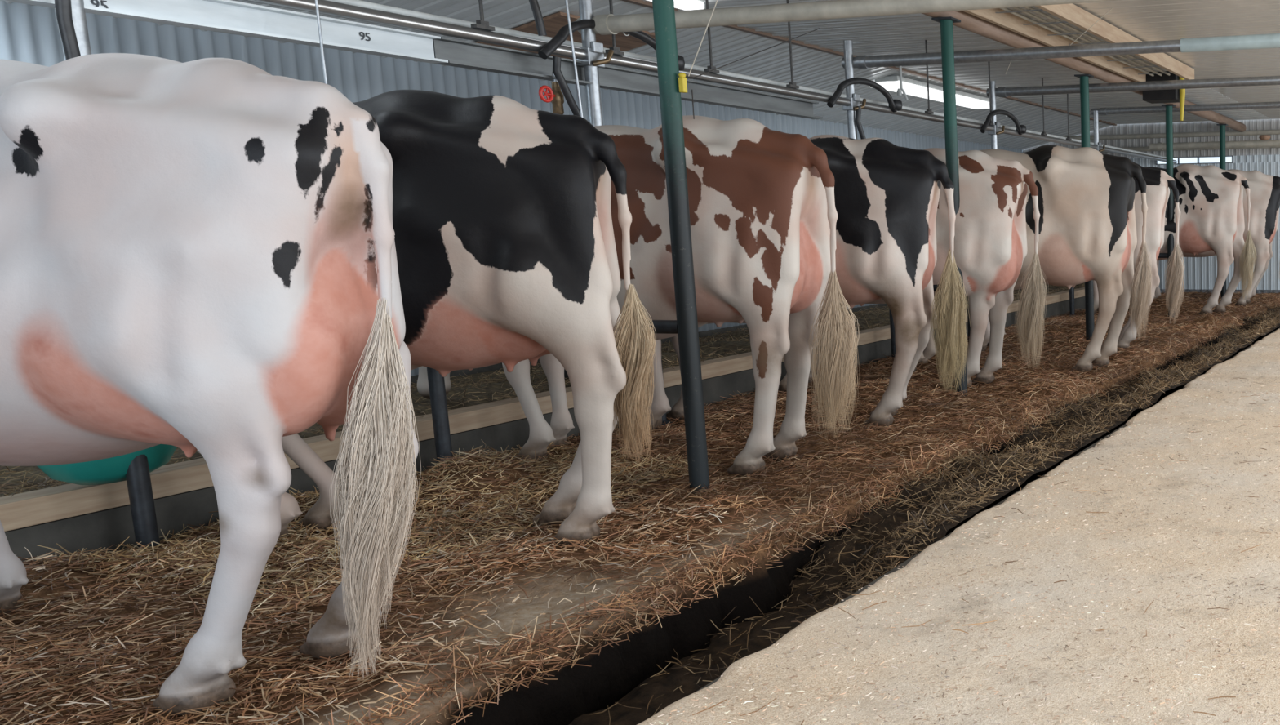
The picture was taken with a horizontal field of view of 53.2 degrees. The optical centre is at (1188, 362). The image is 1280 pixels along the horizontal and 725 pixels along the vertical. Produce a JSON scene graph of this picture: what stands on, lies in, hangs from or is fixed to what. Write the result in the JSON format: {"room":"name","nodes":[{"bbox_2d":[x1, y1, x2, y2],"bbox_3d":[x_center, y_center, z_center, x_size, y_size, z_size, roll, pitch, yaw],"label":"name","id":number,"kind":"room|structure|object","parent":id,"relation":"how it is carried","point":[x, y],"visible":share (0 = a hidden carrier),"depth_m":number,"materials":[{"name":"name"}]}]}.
{"room":"farm building","nodes":[
{"label":"farm building","id":0,"kind":"room"},
{"bbox_2d":[0,0,1022,383],"bbox_3d":[-5.016,-0.779,7.071,0.100,2.430,20.500,1,8,14],"label":"wall","id":1,"kind":"structure","parent":0,"point":[28,33],"depth_m":6.54,"materials":[{"name":"metal"}]},
{"bbox_2d":[4,0,1111,149],"bbox_3d":[-4.334,-2.079,6.505,1.541,0.354,20.100,1,8,14],"label":"ceiling","id":2,"kind":"structure","parent":0,"point":[811,68],"depth_m":8.82,"materials":[{"name":"metal"}]},
{"bbox_2d":[475,11,655,60],"bbox_3d":[-4.222,-2.145,7.144,0.883,0.216,0.900,1,8,14],"label":"board","id":3,"kind":"object","parent":2,"relation":"attached to","point":[553,23],"visible":0.14,"depth_m":6.99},
{"bbox_2d":[875,75,943,102],"bbox_3d":[-2.584,-2.685,10.251,0.614,0.100,1.995,1,8,14],"label":"fluorescent fixture","id":4,"kind":"object","parent":2,"relation":"attached to","point":[915,87],"depth_m":10.28,"materials":[{"name":"white plastic"}]},
{"bbox_2d":[955,89,989,108],"bbox_3d":[-2.348,-2.813,11.164,0.612,0.100,1.664,1,8,14],"label":"fluorescent fixture","id":5,"kind":"object","parent":2,"relation":"attached to","point":[962,99],"depth_m":11.54,"materials":[{"name":"white plastic"}]},
{"bbox_2d":[637,328,1279,724],"bbox_3d":[1.100,0.137,7.128,2.234,0.047,16.588,1,8,14],"label":"floor","id":6,"kind":"structure","parent":0,"point":[1135,693],"depth_m":3.00,"materials":[{"name":"concrete"}]},
{"bbox_2d":[648,329,1279,724],"bbox_3d":[0.730,0.168,6.760,1.528,0.027,10.708,1,8,14],"label":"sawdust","id":7,"kind":"object","parent":6,"relation":"on","point":[1261,583],"visible":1,"depth_m":2.99,"materials":[{"name":"wood"}]},
{"bbox_2d":[692,377,1279,724],"bbox_3d":[-0.060,0.497,4.382,1.306,0.039,5.670,1,8,14],"label":"straw","id":8,"kind":"object","parent":6,"relation":"on","point":[1241,378],"visible":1,"depth_m":3.04,"materials":[{"name":"plant"}]},
{"bbox_2d":[642,0,1279,124],"bbox_3d":[0.615,-2.129,5.223,8.680,0.014,20.100,1,8,14],"label":"ceiling","id":9,"kind":"structure","parent":0,"point":[904,33],"depth_m":8.44,"materials":[{"name":"metal"}]},
{"bbox_2d":[315,0,327,84],"bbox_3d":[-3.131,-1.310,3.801,0.009,1.130,0.009,1,8,14],"label":"hanging rod","id":10,"kind":"object","parent":9,"relation":"hanging from","point":[316,1],"visible":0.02,"depth_m":3.82,"materials":[{"name":"metal"}]},
{"bbox_2d":[471,0,495,31],"bbox_3d":[-3.041,-1.715,4.524,0.030,0.566,0.090,1,8,14],"label":"hanger","id":11,"kind":"object","parent":9,"relation":"hanging from","point":[482,24],"visible":1,"depth_m":4.55,"materials":[{"name":"metal"}]},
{"bbox_2d":[528,0,546,35],"bbox_3d":[-2.944,-1.726,4.666,0.045,0.521,0.277,0,8,2],"label":"hose","id":12,"kind":"object","parent":9,"relation":"hanging from","point":[537,14],"visible":1,"depth_m":4.79,"materials":[{"name":"black rubber"}]},
{"bbox_2d":[564,0,583,117],"bbox_3d":[-2.849,-1.512,4.888,0.012,1.031,0.072,1,8,14],"label":"hanging rod","id":13,"kind":"object","parent":9,"relation":"hanging from","point":[566,1],"visible":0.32,"depth_m":4.91,"materials":[{"name":"metal"}]},
{"bbox_2d":[604,0,624,55],"bbox_3d":[-2.858,-1.814,5.234,0.030,0.566,0.090,1,8,14],"label":"hanger","id":14,"kind":"object","parent":9,"relation":"hanging from","point":[616,50],"visible":0.8,"depth_m":5.26,"materials":[{"name":"metal"}]},
{"bbox_2d":[245,0,1177,163],"bbox_3d":[-2.585,-1.651,6.322,0.051,0.052,19.300,1,8,14],"label":"milk pipeline","id":15,"kind":"object","parent":14,"relation":"hanging from","point":[326,7],"visible":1,"depth_m":4.95,"materials":[{"name":"silver metal"}]},
{"bbox_2d":[552,56,580,116],"bbox_3d":[-2.867,-1.137,4.987,0.043,0.566,0.215,3,8,22],"label":"hose","id":16,"kind":"object","parent":15,"relation":"hanging from","point":[557,71],"visible":0.54,"depth_m":4.90,"materials":[{"name":"black rubber"}]},
{"bbox_2d":[537,18,684,71],"bbox_3d":[-2.825,-1.557,5.223,0.100,0.239,0.912,1,8,14],"label":"hose","id":17,"kind":"object","parent":15,"relation":"hanging from","point":[560,37],"visible":0.48,"depth_m":4.98,"materials":[{"name":"black rubber"}]},
{"bbox_2d":[855,106,866,138],"bbox_3d":[-2.239,-1.531,7.379,0.039,0.488,0.171,5,10,35],"label":"hose","id":18,"kind":"object","parent":15,"relation":"hanging from","point":[858,113],"visible":0.56,"depth_m":7.30,"materials":[{"name":"black rubber"}]},
{"bbox_2d":[826,77,902,112],"bbox_3d":[-2.262,-1.864,7.410,0.100,0.239,0.912,1,8,14],"label":"hose","id":19,"kind":"object","parent":15,"relation":"hanging from","point":[895,105],"visible":1,"depth_m":7.39,"materials":[{"name":"black rubber"}]},
{"bbox_2d":[980,109,1026,134],"bbox_3d":[-1.689,-2.175,9.637,0.100,0.239,0.912,1,8,14],"label":"hose","id":20,"kind":"object","parent":15,"relation":"hanging from","point":[1021,129],"visible":1,"depth_m":9.62,"materials":[{"name":"black rubber"}]},
{"bbox_2d":[648,0,704,10],"bbox_3d":[-3.283,-2.206,6.164,0.150,0.093,1.200,1,8,14],"label":"fluorescent fixture","id":21,"kind":"object","parent":9,"relation":"attached to","point":[686,5],"visible":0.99,"depth_m":6.63,"materials":[{"name":"white plastic"}]},
{"bbox_2d":[688,0,717,75],"bbox_3d":[-1.749,-1.526,4.051,0.459,0.822,0.004,1,8,14],"label":"string","id":22,"kind":"object","parent":9,"relation":"hanging from","point":[717,0],"visible":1,"depth_m":4.12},
{"bbox_2d":[703,0,719,73],"bbox_3d":[-2.682,-1.910,5.915,0.030,0.566,0.090,1,8,14],"label":"hanger","id":23,"kind":"object","parent":9,"relation":"hanging from","point":[710,67],"visible":0.72,"depth_m":5.93,"materials":[{"name":"metal"}]},
{"bbox_2d":[786,0,799,88],"bbox_3d":[-2.497,-2.010,6.635,0.030,0.566,0.090,1,8,14],"label":"hanger","id":24,"kind":"object","parent":9,"relation":"hanging from","point":[792,84],"visible":0.94,"depth_m":6.64,"materials":[{"name":"metal"}]},
{"bbox_2d":[896,66,908,100],"bbox_3d":[-2.621,-2.561,9.697,0.046,0.305,0.136,4,9,31],"label":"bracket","id":25,"kind":"object","parent":9,"relation":"attached to","point":[900,91],"visible":0.91,"depth_m":9.68,"materials":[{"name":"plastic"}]},
{"bbox_2d":[924,40,933,114],"bbox_3d":[-2.057,-2.249,8.343,0.030,0.566,0.090,1,8,14],"label":"hanger","id":26,"kind":"object","parent":9,"relation":"hanging from","point":[928,110],"visible":1,"depth_m":8.35,"materials":[{"name":"metal"}]},
{"bbox_2d":[988,61,994,124],"bbox_3d":[-1.773,-2.404,9.447,0.030,0.566,0.090,1,8,14],"label":"hanger","id":27,"kind":"object","parent":9,"relation":"hanging from","point":[991,122],"visible":0.66,"depth_m":9.44,"materials":[{"name":"metal"}]},
{"bbox_2d":[1040,77,1047,135],"bbox_3d":[-1.464,-2.572,10.646,0.030,0.566,0.090,1,8,14],"label":"hanger","id":28,"kind":"object","parent":9,"relation":"hanging from","point":[1043,133],"visible":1,"depth_m":10.65,"materials":[{"name":"metal"}]},
{"bbox_2d":[962,8,1146,81],"bbox_3d":[-2.222,-1.751,3.193,0.035,0.115,14.500,1,8,14],"label":"board","id":29,"kind":"object","parent":9,"relation":"attached to","point":[1010,21],"visible":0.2,"depth_m":7.64,"materials":[{"name":"brown wood"}]},
{"bbox_2d":[1066,93,1071,140],"bbox_3d":[-1.291,-2.666,11.318,0.030,0.566,0.090,1,8,14],"label":"hanger","id":30,"kind":"object","parent":9,"relation":"hanging from","point":[1068,138],"visible":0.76,"depth_m":11.32,"materials":[{"name":"metal"}]},
{"bbox_2d":[1070,8,1112,44],"bbox_3d":[-0.711,-2.227,7.166,0.413,0.304,0.004,1,8,14],"label":"string","id":31,"kind":"object","parent":9,"relation":"hanging from","point":[1111,8],"visible":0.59,"depth_m":7.15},
{"bbox_2d":[1035,3,1194,79],"bbox_3d":[-1.757,-1.740,3.075,0.035,0.115,14.500,1,8,14],"label":"board","id":32,"kind":"object","parent":9,"relation":"attached to","point":[1071,13],"visible":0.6,"depth_m":7.56,"materials":[{"name":"brown wood"}]},
{"bbox_2d":[995,6,1176,76],"bbox_3d":[-1.977,-1.768,3.180,0.460,0.031,14.400,1,8,14],"label":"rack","id":33,"kind":"object","parent":32,"relation":"attached to","point":[1030,9],"visible":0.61,"depth_m":7.71,"materials":[{"name":"beige wood"}]},
{"bbox_2d":[1142,71,1179,103],"bbox_3d":[-0.252,-2.692,10.369,0.340,0.270,0.300,1,8,14],"label":"box","id":34,"kind":"object","parent":9,"relation":"hanging from","point":[1169,95],"visible":0.47,"depth_m":10.23,"materials":[{"name":"plastic"}]},
{"bbox_2d":[1178,75,1185,120],"bbox_3d":[-0.064,-2.576,10.285,0.055,0.451,0.055,5,10,36],"label":"rope","id":35,"kind":"object","parent":9,"relation":"hanging from","point":[1182,91],"visible":0.57,"depth_m":10.27,"materials":[{"name":"fabric"}]},
{"bbox_2d":[697,327,1279,691],"bbox_3d":[-0.303,0.499,5.879,0.080,0.330,20.200,1,8,14],"label":"wall","id":36,"kind":"structure","parent":0,"point":[904,563],"depth_m":3.51,"materials":[{"name":"concrete"}]},
{"bbox_2d":[944,326,1279,536],"bbox_3d":[-0.703,0.643,6.003,0.770,0.050,20.200,1,8,14],"label":"floor","id":37,"kind":"structure","parent":0,"point":[1033,477],"depth_m":6.53,"materials":[{"name":"concrete"}]},
{"bbox_2d":[0,292,1279,724],"bbox_3d":[-1.302,0.065,8.469,2.209,0.463,14.994,1,8,14],"label":"bedding","id":38,"kind":"object","parent":37,"relation":"on","point":[578,691],"visible":0.26,"depth_m":3.29,"materials":[{"name":"plant"}]},
{"bbox_2d":[125,454,164,555],"bbox_3d":[-3.249,0.118,3.458,0.726,1.157,0.118,1,8,14],"label":"divider","id":39,"kind":"object","parent":38,"relation":"on","point":[138,475],"visible":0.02,"depth_m":3.57,"materials":[{"name":"metal"}]},
{"bbox_2d":[37,444,177,484],"bbox_3d":[-3.657,0.250,3.582,0.363,0.300,0.442,1,8,14],"label":"bowl","id":40,"kind":"object","parent":39,"relation":"attached to","point":[113,469],"visible":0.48,"depth_m":3.50,"materials":[{"name":"teal plastic"}]},
{"bbox_3d":[-2.145,-1.107,8.473,0.232,0.115,14.900,1,8,14],"label":"rail","id":41,"kind":"object","parent":39,"relation":"on","visible":0},
{"bbox_2d":[62,0,91,60],"bbox_3d":[-3.360,-1.031,3.222,0.129,1.200,0.119,1,8,14],"label":"upright","id":42,"kind":"object","parent":41,"relation":"on","point":[78,14],"visible":0.16,"depth_m":3.21,"materials":[{"name":"metal"}]},
{"bbox_2d":[54,0,80,60],"bbox_3d":[-3.342,-1.129,3.160,0.047,0.755,0.079,-2,8,-7],"label":"hose","id":43,"kind":"object","parent":42,"relation":"hanging from","point":[64,17],"visible":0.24,"depth_m":3.15,"materials":[{"name":"black rubber"}]},
{"bbox_2d":[2,0,448,63],"bbox_3d":[-4.035,-0.789,0.783,0.081,0.105,7.520,1,8,14],"label":"sign board","id":44,"kind":"object","parent":42,"relation":"attached to","point":[227,16],"visible":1,"depth_m":3.78,"materials":[{"name":"plastic"}]},
{"bbox_2d":[91,0,108,8],"bbox_3d":[-3.409,-1.120,3.318,0.002,0.032,0.041,1,8,14],"label":"lettering","id":45,"kind":"object","parent":44,"relation":"attached to","point":[92,1],"visible":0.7,"depth_m":3.32},
{"bbox_2d":[359,31,370,40],"bbox_3d":[-3.202,-1.267,4.119,0.002,0.032,0.041,1,8,14],"label":"number","id":46,"kind":"object","parent":44,"relation":"attached to","point":[363,35],"visible":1,"depth_m":4.12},
{"bbox_2d":[576,0,613,126],"bbox_3d":[-2.864,-1.301,5.151,0.129,1.200,0.119,1,8,14],"label":"upright","id":47,"kind":"object","parent":41,"relation":"on","point":[594,59],"visible":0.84,"depth_m":5.11,"materials":[{"name":"metal"}]},
{"bbox_2d":[432,36,822,119],"bbox_3d":[-2.774,-1.475,5.679,0.081,0.105,2.675,1,8,14],"label":"sign board","id":48,"kind":"object","parent":47,"relation":"attached to","point":[459,53],"visible":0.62,"depth_m":5.27,"materials":[{"name":"metal"}]},
{"bbox_2d":[538,71,564,114],"bbox_3d":[-2.939,-1.234,4.890,0.056,0.220,0.158,-2,8,-8],"label":"valve","id":49,"kind":"object","parent":48,"relation":"attached to","point":[556,96],"visible":0.92,"depth_m":4.92,"materials":[{"name":"metal"}]},
{"bbox_2d":[691,88,694,119],"bbox_3d":[-2.116,-1.057,4.529,0.004,0.134,0.733,-4,9,-24],"label":"string","id":50,"kind":"object","parent":48,"relation":"hanging from","point":[691,89],"visible":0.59,"depth_m":4.37,"materials":[{"name":"fabric"}]},
{"bbox_2d":[326,0,1166,158],"bbox_3d":[-1.849,-2.177,9.654,0.032,0.032,12.200,1,8,14],"label":"pipe","id":51,"kind":"object","parent":47,"relation":"attached to","point":[354,2],"visible":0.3,"depth_m":5.48,"materials":[{"name":"silver metal"}]},
{"bbox_2d":[576,0,1118,35],"bbox_3d":[-0.446,-1.573,4.511,5.160,0.094,0.094,1,8,14],"label":"pipe","id":52,"kind":"object","parent":47,"relation":"attached to","point":[608,24],"visible":0.79,"depth_m":4.81,"materials":[{"name":"beige plastic"}]},
{"bbox_2d":[842,40,866,139],"bbox_3d":[-2.300,-1.607,7.338,0.129,1.200,0.119,1,8,14],"label":"upright","id":53,"kind":"object","parent":41,"relation":"on","point":[855,99],"visible":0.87,"depth_m":7.27,"materials":[{"name":"metal"}]},
{"bbox_2d":[841,32,1279,69],"bbox_3d":[0.118,-2.010,6.691,5.160,0.090,0.090,1,8,14],"label":"pipe","id":54,"kind":"object","parent":53,"relation":"attached to","point":[1265,40],"visible":0.89,"depth_m":6.87,"materials":[{"name":"metal"}]},
{"bbox_2d":[987,80,1004,149],"bbox_3d":[-1.727,-1.919,9.565,0.129,1.200,0.119,1,8,14],"label":"upright","id":55,"kind":"object","parent":41,"relation":"on","point":[993,135],"visible":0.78,"depth_m":9.50,"materials":[{"name":"metal"}]},
{"bbox_2d":[986,75,1279,97],"bbox_3d":[0.691,-2.371,8.911,5.160,0.090,0.090,1,8,14],"label":"pipe","id":56,"kind":"object","parent":55,"relation":"attached to","point":[1002,91],"visible":0.94,"depth_m":9.16,"materials":[{"name":"metal"}]},
{"bbox_2d":[1093,110,1105,152],"bbox_3d":[-1.035,-2.295,12.252,0.129,1.200,0.119,1,8,14],"label":"upright","id":57,"kind":"object","parent":41,"relation":"on","point":[1095,113],"visible":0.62,"depth_m":12.17,"materials":[{"name":"metal"}]},
{"bbox_2d":[0,53,421,715],"bbox_3d":[-3.043,0.036,2.597,2.554,1.495,0.726,1,8,9],"label":"cow","id":58,"kind":"object","parent":38,"relation":"on","point":[200,255],"visible":1,"depth_m":2.26},
{"bbox_2d":[328,297,421,677],"bbox_3d":[-1.872,0.294,2.440,0.175,0.885,0.133,-8,11,-44],"label":"switch","id":59,"kind":"object","parent":58,"relation":"attached to","point":[367,382],"depth_m":2.41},
{"bbox_2d":[36,440,719,610],"bbox_3d":[-2.916,0.500,4.101,1.240,0.210,1.992,1,8,14],"label":"straw","id":60,"kind":"object","parent":38,"relation":"on","point":[317,579],"visible":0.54,"depth_m":3.85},
{"bbox_2d":[196,89,656,545],"bbox_3d":[-3.231,-0.130,3.607,2.731,1.554,0.762,-1,8,-5],"label":"cow","id":61,"kind":"object","parent":38,"relation":"on","point":[503,226],"visible":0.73,"depth_m":3.49},
{"bbox_2d":[613,284,656,466],"bbox_3d":[-1.967,0.052,3.747,0.194,0.659,0.140,-1,8,-5],"label":"switch","id":62,"kind":"object","parent":61,"relation":"attached to","point":[633,340],"depth_m":3.72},
{"bbox_2d":[426,320,677,467],"bbox_3d":[-2.697,0.014,4.453,1.301,1.080,0.127,1,8,14],"label":"divider","id":63,"kind":"object","parent":38,"relation":"on","point":[437,388],"visible":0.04,"depth_m":4.60,"materials":[{"name":"metal"}]},
{"bbox_2d":[417,115,859,475],"bbox_3d":[-2.580,-0.316,4.850,2.312,1.570,0.764,1,8,11],"label":"cow","id":64,"kind":"object","parent":38,"relation":"on","point":[762,209],"visible":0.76,"depth_m":4.54},
{"bbox_2d":[808,269,859,436],"bbox_3d":[-1.568,-0.031,4.687,0.240,0.767,0.188,-1,8,-4],"label":"switch","id":65,"kind":"object","parent":64,"relation":"attached to","point":[834,350],"depth_m":4.66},
{"bbox_2d":[0,289,1279,724],"bbox_3d":[-1.297,-0.114,8.601,2.221,0.244,14.222,1,8,14],"label":"straw","id":66,"kind":"object","parent":38,"relation":"on","point":[809,425],"visible":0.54,"depth_m":3.43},
{"bbox_2d":[661,355,672,426],"bbox_3d":[-2.656,-0.204,5.761,0.726,1.157,0.118,1,8,14],"label":"divider","id":67,"kind":"object","parent":38,"relation":"on","point":[664,416],"visible":0.12,"depth_m":5.89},
{"bbox_2d":[652,0,710,493],"bbox_3d":[-2.037,-0.599,4.234,0.130,2.341,0.130,1,8,14],"label":"steel post","id":68,"kind":"object","parent":38,"relation":"on","point":[664,14],"visible":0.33,"depth_m":4.22,"materials":[{"name":"metal"}]},
{"bbox_2d":[678,72,687,93],"bbox_3d":[-1.985,-1.097,4.156,0.028,0.074,0.027,1,8,14],"label":"tag","id":69,"kind":"object","parent":68,"relation":"attached to","point":[682,83],"visible":1,"depth_m":4.15,"materials":[{"name":"plastic"}]},
{"bbox_2d":[689,27,820,79],"bbox_3d":[-2.159,-1.625,5.471,0.004,0.664,2.738,-2,8,-8],"label":"string","id":70,"kind":"object","parent":69,"relation":"attached to","point":[819,28],"visible":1,"depth_m":5.03,"materials":[{"name":"fabric"}]},
{"bbox_2d":[640,134,971,430],"bbox_3d":[-2.539,-0.430,5.732,2.721,1.554,0.752,0,8,3],"label":"cow","id":71,"kind":"object","parent":38,"relation":"on","point":[886,194],"visible":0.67,"depth_m":5.50},
{"bbox_2d":[930,248,971,394],"bbox_3d":[-1.282,-0.218,5.700,0.208,0.793,0.159,0,8,3],"label":"switch","id":72,"kind":"object","parent":71,"relation":"attached to","point":[949,308],"depth_m":5.68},
{"bbox_2d":[888,308,895,359],"bbox_3d":[-2.025,-0.547,8.209,0.726,1.157,0.118,1,8,14],"label":"divider","id":73,"kind":"object","parent":38,"relation":"on","point":[891,322],"visible":0.02,"depth_m":8.30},
{"bbox_2d":[777,147,1048,391],"bbox_3d":[-2.271,-0.603,6.954,2.725,1.560,0.751,0,8,4],"label":"cow","id":74,"kind":"object","parent":38,"relation":"on","point":[990,250],"visible":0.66,"depth_m":6.73},
{"bbox_2d":[1013,252,1048,368],"bbox_3d":[-1.028,-0.338,6.904,0.203,0.774,0.168,-6,9,-33],"label":"switch","id":75,"kind":"object","parent":74,"relation":"attached to","point":[1031,309],"depth_m":6.88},
{"bbox_2d":[933,284,941,291],"bbox_3d":[-2.088,-0.328,6.896,1.261,1.080,0.127,1,8,14],"label":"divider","id":76,"kind":"object","parent":38,"relation":"on","point":[935,286],"visible":0.02,"depth_m":6.69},
{"bbox_2d":[931,16,967,395],"bbox_3d":[-1.465,-0.932,6.614,0.130,2.341,0.130,1,8,14],"label":"steel post","id":77,"kind":"object","parent":38,"relation":"on","point":[946,23],"visible":0.55,"depth_m":6.50,"materials":[{"name":"metal"}]},
{"bbox_2d":[966,297,970,341],"bbox_3d":[-1.476,-0.685,9.455,1.170,1.080,0.118,1,8,14],"label":"divider","id":78,"kind":"object","parent":38,"relation":"on","point":[968,318],"visible":0.04,"depth_m":9.61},
{"bbox_2d":[913,145,1153,372],"bbox_3d":[-1.661,-0.741,7.685,2.820,1.620,0.780,0,8,4],"label":"cow","id":79,"kind":"object","parent":38,"relation":"on","point":[1087,225],"visible":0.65,"depth_m":7.38},
{"bbox_2d":[1128,240,1153,339],"bbox_3d":[-0.348,-0.521,7.612,0.175,0.729,0.166,5,10,37],"label":"switch","id":80,"kind":"object","parent":79,"relation":"attached to","point":[1141,286],"depth_m":7.59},
{"bbox_2d":[981,161,1185,351],"bbox_3d":[-1.387,-0.888,8.903,2.744,1.574,0.773,1,8,9],"label":"cow","id":81,"kind":"object","parent":38,"relation":"on","point":[1158,182],"visible":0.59,"depth_m":8.62},
{"bbox_2d":[1162,242,1185,324],"bbox_3d":[-0.122,-0.664,8.740,0.186,0.704,0.121,-1,8,-5],"label":"switch","id":82,"kind":"object","parent":81,"relation":"attached to","point":[1175,273],"depth_m":8.72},
{"bbox_2d":[1074,74,1094,342],"bbox_3d":[-0.885,-1.297,9.227,0.130,2.341,0.130,1,8,14],"label":"steel post","id":83,"kind":"object","parent":38,"relation":"on","point":[1084,78],"visible":0.47,"depth_m":9.11,"materials":[{"name":"metal"}]},
{"bbox_2d":[1066,253,1167,316],"bbox_3d":[-0.814,-1.034,11.945,1.210,1.080,0.118,1,8,14],"label":"divider","id":84,"kind":"object","parent":38,"relation":"on","point":[1072,309],"visible":0.33,"depth_m":12.10,"materials":[{"name":"metal"}]},
{"bbox_2d":[1161,104,1176,317],"bbox_3d":[-0.206,-1.644,11.703,0.130,2.341,0.130,1,8,14],"label":"steel post","id":85,"kind":"object","parent":38,"relation":"on","point":[1169,127],"visible":0.65,"depth_m":11.60,"materials":[{"name":"metal"}]},
{"bbox_2d":[1084,164,1257,315],"bbox_3d":[-0.701,-1.400,12.144,2.983,1.696,0.818,1,8,11],"label":"cow","id":86,"kind":"object","parent":38,"relation":"on","point":[1211,197],"visible":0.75,"depth_m":11.72},
{"bbox_2d":[1237,230,1257,298],"bbox_3d":[0.662,-1.087,11.940,0.176,0.805,0.170,-6,10,-35],"label":"switch","id":87,"kind":"object","parent":86,"relation":"attached to","point":[1246,255],"depth_m":11.91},
{"bbox_2d":[1153,168,1279,306],"bbox_3d":[-0.142,-1.556,13.281,2.930,1.677,0.818,1,8,11],"label":"cow","id":88,"kind":"object","parent":38,"relation":"on","point":[1264,189],"visible":0.22,"depth_m":12.83},
{"bbox_2d":[1216,124,1228,297],"bbox_3d":[0.456,-1.993,14.193,0.130,2.341,0.130,1,8,14],"label":"steel post","id":89,"kind":"object","parent":38,"relation":"on","point":[1222,126],"visible":0.47,"depth_m":14.05,"materials":[{"name":"metal"}]},
{"bbox_2d":[921,10,1246,132],"bbox_3d":[-1.690,-2.068,5.825,0.121,0.124,19.900,1,8,14],"label":"timber beam","id":90,"kind":"structure","parent":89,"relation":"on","point":[969,22],"depth_m":7.88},
{"bbox_2d":[1064,128,1279,140],"bbox_3d":[1.179,-3.322,15.290,7.400,0.070,0.067,1,8,14],"label":"pipe","id":91,"kind":"object","parent":90,"relation":"attached to","point":[1253,132],"visible":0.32,"depth_m":15.58,"materials":[{"name":"grey metal"}]},
{"bbox_2d":[1090,101,1279,115],"bbox_3d":[1.382,-2.831,11.586,5.160,0.086,0.086,1,8,14],"label":"pipe","id":92,"kind":"object","parent":90,"relation":"attached to","point":[1275,104],"visible":1,"depth_m":11.89,"materials":[{"name":"metal"}]},
{"bbox_2d":[1149,139,1279,150],"bbox_3d":[1.968,-2.896,13.885,5.160,0.104,0.104,1,8,14],"label":"pipe","id":93,"kind":"object","parent":89,"relation":"attached to","point":[1269,143],"visible":1,"depth_m":14.26,"materials":[{"name":"grey metal"}]},
{"bbox_2d":[1258,134,1271,140],"bbox_3d":[1.003,-2.974,14.019,0.160,0.070,0.156,1,8,14],"label":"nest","id":94,"kind":"object","parent":93,"relation":"on","point":[1263,137],"visible":1,"depth_m":13.96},
{"bbox_2d":[568,306,1279,724],"bbox_3d":[-0.046,0.134,8.156,0.540,0.318,14.994,1,8,14],"label":"gutter muck","id":95,"kind":"object","parent":37,"relation":"on","point":[640,696],"visible":0.32,"depth_m":3.86,"materials":[{"name":"soil"}]},
{"bbox_2d":[570,302,1279,724],"bbox_3d":[-0.008,0.051,8.348,0.632,0.380,14.100,1,8,14],"label":"straw","id":96,"kind":"object","parent":95,"relation":"on","point":[989,460],"visible":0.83,"depth_m":4.71,"materials":[{"name":"plant"}]},
{"bbox_2d":[1022,118,1279,293],"bbox_3d":[2.385,-2.131,15.271,10.200,2.780,0.160,1,8,14],"label":"wall","id":97,"kind":"structure","parent":0,"point":[1257,124],"depth_m":15.73,"materials":[{"name":"metal"}]},
{"bbox_2d":[621,0,1116,125],"bbox_3d":[-3.578,-2.230,6.341,0.050,0.022,20.000,1,8,14],"label":"trim","id":98,"kind":"structure","parent":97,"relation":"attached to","point":[647,4],"depth_m":8.70,"materials":[{"name":"metal"}]},
{"bbox_2d":[1101,146,1279,152],"bbox_3d":[1.181,-3.134,15.315,7.400,0.070,0.067,1,8,14],"label":"pipe","id":99,"kind":"object","parent":97,"relation":"attached to","point":[1136,148],"visible":0.23,"depth_m":15.68,"materials":[{"name":"beige plastic"}]},
{"bbox_2d":[1155,155,1233,164],"bbox_3d":[0.082,-2.997,15.712,1.182,0.109,0.050,1,8,14],"label":"window","id":100,"kind":"structure","parent":97,"relation":"in","point":[1200,159],"depth_m":15.69,"materials":[{"name":"glass"}]},
{"bbox_3d":[-4.074,0.221,6.812,2.040,0.160,20.200,1,8,14],"label":"floor","id":101,"kind":"structure","parent":0,"visible":0},
{"bbox_2d":[0,282,1084,497],"bbox_3d":[-3.474,-0.272,8.985,1.950,0.219,15.000,1,8,14],"label":"wooden board","id":102,"kind":"object","parent":101,"relation":"on","point":[492,387],"visible":0.17,"depth_m":5.64,"materials":[{"name":"wood"}]},
{"bbox_2d":[0,283,1084,497],"bbox_3d":[-3.183,-0.346,9.200,2.006,0.270,13.881,1,8,14],"label":"straw","id":103,"kind":"object","parent":102,"relation":"on","point":[29,486],"visible":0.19,"depth_m":5.72,"materials":[{"name":"plant"}]},
{"bbox_2d":[564,368,569,382],"bbox_3d":[-3.407,-0.028,6.084,0.357,0.215,0.612,1,8,14],"label":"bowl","id":104,"kind":"object","parent":102,"relation":"on","point":[566,375],"visible":0.02,"depth_m":5.84,"materials":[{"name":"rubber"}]},
{"bbox_2d":[4,294,1132,564],"bbox_3d":[-3.014,0.186,6.534,0.150,0.180,20.200,1,8,14],"label":"curb","id":105,"kind":"object","parent":101,"relation":"on","point":[106,528],"visible":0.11,"depth_m":3.91,"materials":[{"name":"wood"}]},
{"bbox_2d":[0,457,213,531],"bbox_3d":[-3.963,0.572,2.794,0.135,0.088,2.850,1,8,14],"label":"board","id":106,"kind":"object","parent":105,"relation":"on","point":[20,510],"visible":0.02,"depth_m":3.56,"materials":[{"name":"brown wood"}]},
{"bbox_2d":[284,351,784,469],"bbox_3d":[-3.209,0.162,5.723,0.135,0.088,3.245,1,8,14],"label":"board","id":107,"kind":"object","parent":105,"relation":"on","point":[488,414],"visible":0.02,"depth_m":5.07,"materials":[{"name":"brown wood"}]},
{"bbox_2d":[851,301,1020,346],"bbox_3d":[-2.300,-0.332,9.250,0.135,0.088,4.095,1,8,14],"label":"board","id":108,"kind":"object","parent":105,"relation":"on","point":[881,333],"visible":0.12,"depth_m":8.39,"materials":[{"name":"brown wood"}]},
{"bbox_2d":[1013,287,1084,304],"bbox_3d":[-1.201,-0.930,13.520,0.135,0.088,4.795,1,8,14],"label":"board","id":109,"kind":"object","parent":105,"relation":"on","point":[1055,297],"visible":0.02,"depth_m":12.26,"materials":[{"name":"brown wood"}]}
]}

